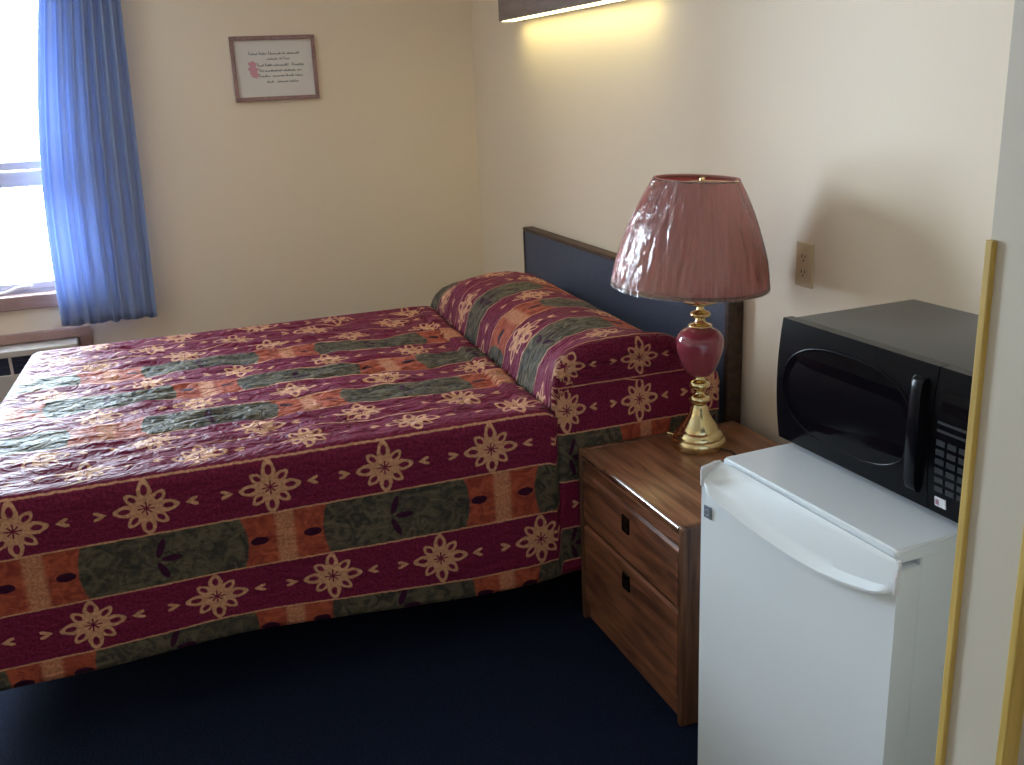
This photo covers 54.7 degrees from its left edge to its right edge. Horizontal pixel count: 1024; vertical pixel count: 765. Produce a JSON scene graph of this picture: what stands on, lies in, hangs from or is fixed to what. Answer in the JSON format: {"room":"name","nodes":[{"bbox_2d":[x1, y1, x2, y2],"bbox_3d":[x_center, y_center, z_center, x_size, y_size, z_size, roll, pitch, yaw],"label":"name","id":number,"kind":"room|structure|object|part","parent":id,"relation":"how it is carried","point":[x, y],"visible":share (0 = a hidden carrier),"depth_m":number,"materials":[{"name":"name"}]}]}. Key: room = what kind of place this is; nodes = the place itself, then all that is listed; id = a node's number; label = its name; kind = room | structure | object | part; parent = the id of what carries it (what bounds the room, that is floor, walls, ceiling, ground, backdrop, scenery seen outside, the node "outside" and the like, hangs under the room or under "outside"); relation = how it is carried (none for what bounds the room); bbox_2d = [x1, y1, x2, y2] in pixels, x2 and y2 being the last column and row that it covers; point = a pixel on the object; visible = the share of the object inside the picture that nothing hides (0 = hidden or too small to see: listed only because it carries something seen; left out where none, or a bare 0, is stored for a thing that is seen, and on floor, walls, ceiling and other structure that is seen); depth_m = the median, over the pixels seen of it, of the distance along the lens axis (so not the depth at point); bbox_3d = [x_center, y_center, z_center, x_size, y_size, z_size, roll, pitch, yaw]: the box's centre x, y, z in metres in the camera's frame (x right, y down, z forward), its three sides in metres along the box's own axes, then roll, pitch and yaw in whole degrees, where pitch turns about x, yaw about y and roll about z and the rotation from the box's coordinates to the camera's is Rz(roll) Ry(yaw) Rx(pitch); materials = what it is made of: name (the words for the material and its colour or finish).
{"room":"hotel room","nodes":[
{"label":"hotel room","id":0,"kind":"room"},
{"bbox_2d":[0,0,483,346],"bbox_3d":[-2.027,-0.942,4.362,3.890,2.420,0.200,-9,18,-19],"label":"wall","id":1,"kind":"structure","parent":0,"point":[363,195],"depth_m":4.64,"materials":[{"name":"beige paint"}]},
{"bbox_2d":[0,160,55,295],"bbox_3d":[-2.385,-1.057,4.157,1.020,1.457,0.103,-9,18,-19],"label":"window","id":2,"kind":"structure","parent":1,"relation":"in","point":[11,179],"depth_m":4.30,"materials":[{"name":"grey plastic"}]},
{"bbox_3d":[-2.380,-0.872,4.225,0.920,0.107,0.080,-9,18,-19],"label":"meeting rail","id":3,"kind":"part","parent":2,"relation":"part of","materials":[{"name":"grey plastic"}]},
{"bbox_3d":[-2.358,-0.406,4.363,0.920,0.032,0.062,-9,18,-19],"label":"sash","id":4,"kind":"part","parent":2,"relation":"part of","materials":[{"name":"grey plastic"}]},
{"bbox_2d":[0,290,57,312],"bbox_3d":[-2.332,-0.332,4.320,1.080,0.063,0.080,-9,18,-19],"label":"trim","id":5,"kind":"structure","parent":1,"relation":"attached to","point":[41,299],"depth_m":4.35,"materials":[{"name":"brown paint"}]},
{"bbox_2d":[0,325,92,404],"bbox_3d":[-2.371,0.046,4.319,1.052,0.447,0.150,-9,18,-19],"label":"air conditioner","id":6,"kind":"object","parent":1,"relation":"attached to","point":[16,350],"visible":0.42,"depth_m":4.35,"materials":[{"name":"brown paint"}]},
{"bbox_2d":[0,355,31,375],"bbox_3d":[-2.348,-0.044,4.228,0.932,0.079,0.012,-9,18,-19],"label":"vent","id":7,"kind":"object","parent":6,"relation":"attached to","point":[10,365],"depth_m":4.29,"materials":[{"name":"black"}]},
{"bbox_3d":[-2.347,0.085,4.268,0.942,0.402,0.020,-9,18,-19],"label":"panel","id":8,"kind":"part","parent":6,"relation":"part of","materials":[{"name":"grey plastic"}]},
{"bbox_3d":[-2.372,0.066,4.331,0.942,0.402,0.138,-9,18,-19],"label":"casing","id":9,"kind":"part","parent":6,"relation":"part of","materials":[{"name":"grey plastic"}]},
{"bbox_2d":[37,0,156,326],"bbox_3d":[-2.328,-1.061,4.030,1.920,1.798,0.122,-9,18,-19],"label":"curtain","id":10,"kind":"object","parent":1,"relation":"hanging from","point":[94,208],"visible":1,"depth_m":4.23,"materials":[{"name":"blue fabric"}]},
{"bbox_2d":[228,34,319,101],"bbox_3d":[-1.071,-1.420,4.473,0.378,0.279,0.020,-9,18,-19],"label":"framed print","id":11,"kind":"object","parent":1,"relation":"attached to","point":[272,67],"visible":1,"depth_m":4.47,"materials":[{"name":"white paper"}]},
{"bbox_3d":[-1.239,-1.395,4.414,0.018,0.243,0.020,-9,18,-19],"label":"frame rail","id":12,"kind":"part","parent":11,"relation":"part of","materials":[{"name":"brown wood"}]},
{"bbox_3d":[-1.076,-1.545,4.434,0.378,0.018,0.020,-9,18,-19],"label":"frame rail","id":13,"kind":"part","parent":11,"relation":"part of","materials":[{"name":"brown wood"}]},
{"bbox_3d":[-1.065,-1.295,4.511,0.378,0.018,0.020,-9,18,-19],"label":"frame rail","id":14,"kind":"part","parent":11,"relation":"part of","materials":[{"name":"brown wood"}]},
{"bbox_3d":[-0.902,-1.445,4.531,0.018,0.243,0.020,-9,18,-19],"label":"frame rail","id":15,"kind":"part","parent":11,"relation":"part of","materials":[{"name":"brown wood"}]},
{"bbox_2d":[0,570,697,764],"bbox_3d":[-0.953,1.020,2.107,4.190,0.100,6.030,-9,18,-19],"label":"floor","id":16,"kind":"structure","parent":0,"point":[516,676],"depth_m":2.54,"materials":[{"name":"blue carpet"}]},
{"bbox_2d":[0,271,719,690],"bbox_3d":[-0.603,0.173,3.257,2.047,0.816,1.531,-9,18,-19],"label":"bed","id":17,"kind":"object","parent":16,"relation":"on","point":[158,495],"visible":0.96,"depth_m":2.64,"materials":[{"name":"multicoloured patterned quilted cloth"}]},
{"bbox_2d":[578,421,778,726],"bbox_3d":[0.525,0.468,2.628,0.502,0.523,0.572,-9,18,-19],"label":"nightstand","id":18,"kind":"object","parent":16,"relation":"on","point":[640,497],"visible":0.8,"depth_m":2.50,"materials":[{"name":"brown wood"}]},
{"bbox_3d":[0.287,0.359,2.504,0.008,0.044,0.036,-9,18,-19],"label":"recessed pull","id":19,"kind":"part","parent":18,"relation":"part of","materials":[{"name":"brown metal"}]},
{"bbox_3d":[0.294,0.514,2.551,0.008,0.044,0.036,-9,18,-19],"label":"recessed pull","id":20,"kind":"part","parent":18,"relation":"part of","materials":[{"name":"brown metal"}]},
{"bbox_3d":[0.310,0.579,2.576,0.024,0.240,0.524,-9,18,-19],"label":"drawer","id":21,"kind":"part","parent":18,"relation":"part of","materials":[{"name":"brown wood"}]},
{"bbox_3d":[0.301,0.381,2.516,0.024,0.150,0.524,-9,18,-19],"label":"drawer","id":22,"kind":"part","parent":18,"relation":"part of","materials":[{"name":"brown wood"}]},
{"bbox_3d":[0.429,0.396,2.877,0.500,0.523,0.020,-9,18,-19],"label":"panel","id":23,"kind":"part","parent":18,"relation":"part of","materials":[{"name":"brown wood"}]},
{"bbox_3d":[0.622,0.540,2.380,0.500,0.523,0.020,-9,18,-19],"label":"panel","id":24,"kind":"part","parent":18,"relation":"part of","materials":[{"name":"brown wood"}]},
{"bbox_2d":[610,174,770,454],"bbox_3d":[0.499,-0.149,2.515,0.409,0.727,0.600,-9,18,-19],"label":"table lamp","id":25,"kind":"object","parent":18,"relation":"on","point":[692,239],"visible":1,"depth_m":2.42,"materials":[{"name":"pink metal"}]},
{"bbox_3d":[0.465,-0.385,2.536,0.402,0.275,0.402,-6,18,-20],"label":"lamp shade","id":26,"kind":"part","parent":25,"relation":"part of","materials":[{"name":"pink fabric"}]},
{"bbox_3d":[0.503,0.017,2.658,0.058,0.089,0.058,-9,18,-19],"label":"stem","id":27,"kind":"part","parent":25,"relation":"part of","materials":[{"name":"gold metal"}]},
{"bbox_3d":[0.665,0.214,2.531,0.021,0.008,0.344,-15,21,-35],"label":"cord","id":28,"kind":"part","parent":25,"relation":"part of","materials":[{"name":"brown plastic"}]},
{"bbox_2d":[698,443,957,764],"bbox_3d":[0.675,0.552,1.857,0.493,0.800,0.459,-10,18,-22],"label":"mini fridge","id":29,"kind":"object","parent":16,"relation":"on","point":[825,589],"visible":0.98,"depth_m":1.67,"materials":[{"name":"white metal"}]},
{"bbox_3d":[0.684,0.174,1.762,0.430,0.022,0.445,-10,18,-22],"label":"lid","id":30,"kind":"part","parent":29,"relation":"part of","materials":[{"name":"white plastic"}]},
{"bbox_2d":[777,299,977,522],"bbox_3d":[0.744,0.039,1.730,0.336,0.250,0.500,-9,18,-21],"label":"microwave","id":31,"kind":"object","parent":29,"relation":"on","point":[881,393],"visible":0.8,"depth_m":1.68,"materials":[{"name":"black plastic"}]},
{"bbox_3d":[0.765,0.030,1.736,0.291,0.237,0.492,-9,18,-21],"label":"casing","id":32,"kind":"part","parent":31,"relation":"part of","materials":[{"name":"grey paint"}]},
{"bbox_3d":[0.647,0.084,1.579,0.036,0.193,0.036,-9,18,-21],"label":"handle","id":33,"kind":"part","parent":31,"relation":"part of","materials":[{"name":"black plastic"}]},
{"bbox_3d":[0.690,0.103,1.507,0.030,0.238,0.113,-9,18,-21],"label":"control panel","id":34,"kind":"part","parent":31,"relation":"part of","materials":[{"name":"black plastic"}]},
{"bbox_2d":[470,0,1014,444],"bbox_3d":[0.883,-0.468,2.391,0.150,2.420,6.030,-9,18,-19],"label":"wall","id":35,"kind":"structure","parent":0,"point":[867,133],"depth_m":2.64,"materials":[{"name":"beige paint"}]},
{"bbox_2d":[498,0,629,21],"bbox_3d":[0.204,-1.404,3.557,0.105,0.127,1.210,-9,18,-19],"label":"wall light","id":36,"kind":"object","parent":35,"relation":"attached to","point":[509,10],"visible":1,"depth_m":3.72,"materials":[{"name":"brown wood"}]},
{"bbox_2d":[523,226,742,423],"bbox_3d":[0.370,-0.210,3.673,0.050,0.541,1.652,-9,18,-19],"label":"headboard","id":37,"kind":"object","parent":35,"relation":"attached to","point":[582,270],"visible":0.31,"depth_m":3.52,"materials":[{"name":"blue fabric"}]},
{"bbox_3d":[0.084,-0.415,4.411,0.050,0.525,0.016,-9,18,-19],"label":"edge trim","id":38,"kind":"part","parent":37,"relation":"part of","materials":[{"name":"brown wood"}]},
{"bbox_3d":[0.358,-0.461,3.596,0.050,0.016,1.652,-9,18,-19],"label":"edge trim","id":39,"kind":"part","parent":37,"relation":"part of","materials":[{"name":"brown wood"}]},
{"bbox_3d":[0.655,0.009,2.942,0.050,0.525,0.024,-9,18,-19],"label":"edge trim","id":40,"kind":"part","parent":37,"relation":"part of","materials":[{"name":"brown wood"}]},
{"bbox_2d":[795,241,814,288],"bbox_3d":[0.760,-0.306,2.574,0.008,0.116,0.072,-9,18,-19],"label":"wall outlet","id":41,"kind":"object","parent":35,"relation":"attached to","point":[805,251],"visible":1,"depth_m":2.57,"materials":[{"name":"beige plastic"}]},
{"bbox_2d":[799,267,806,277],"bbox_3d":[0.759,-0.287,2.579,0.004,0.025,0.033,-9,18,-19],"label":"receptacle","id":42,"kind":"object","parent":41,"relation":"attached to","point":[802,270],"depth_m":2.58,"materials":[{"name":"beige plastic"}]},
{"bbox_2d":[800,252,807,262],"bbox_3d":[0.758,-0.325,2.567,0.004,0.025,0.033,-9,18,-19],"label":"receptacle","id":43,"kind":"object","parent":41,"relation":"attached to","point":[803,255],"depth_m":2.57,"materials":[{"name":"beige plastic"}]},
{"bbox_2d":[945,0,1023,764],"bbox_3d":[0.884,-0.095,1.174,0.740,2.420,0.096,-9,18,-19],"label":"wall partition","id":44,"kind":"structure","parent":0,"point":[996,522],"depth_m":1.10,"materials":[{"name":"beige paint"}]},
{"bbox_2d":[935,239,997,764],"bbox_3d":[0.551,0.473,1.258,0.024,1.313,0.012,-9,18,-19],"label":"trim","id":45,"kind":"structure","parent":44,"relation":"attached to","point":[991,245],"depth_m":1.15,"materials":[{"name":"yellow wood"}]},
{"bbox_2d":[995,525,1023,764],"bbox_3d":[0.583,0.496,1.178,0.024,1.313,0.012,-9,18,-19],"label":"trim","id":46,"kind":"structure","parent":44,"relation":"attached to","point":[1012,711],"depth_m":1.13,"materials":[{"name":"yellow wood"}]}
]}

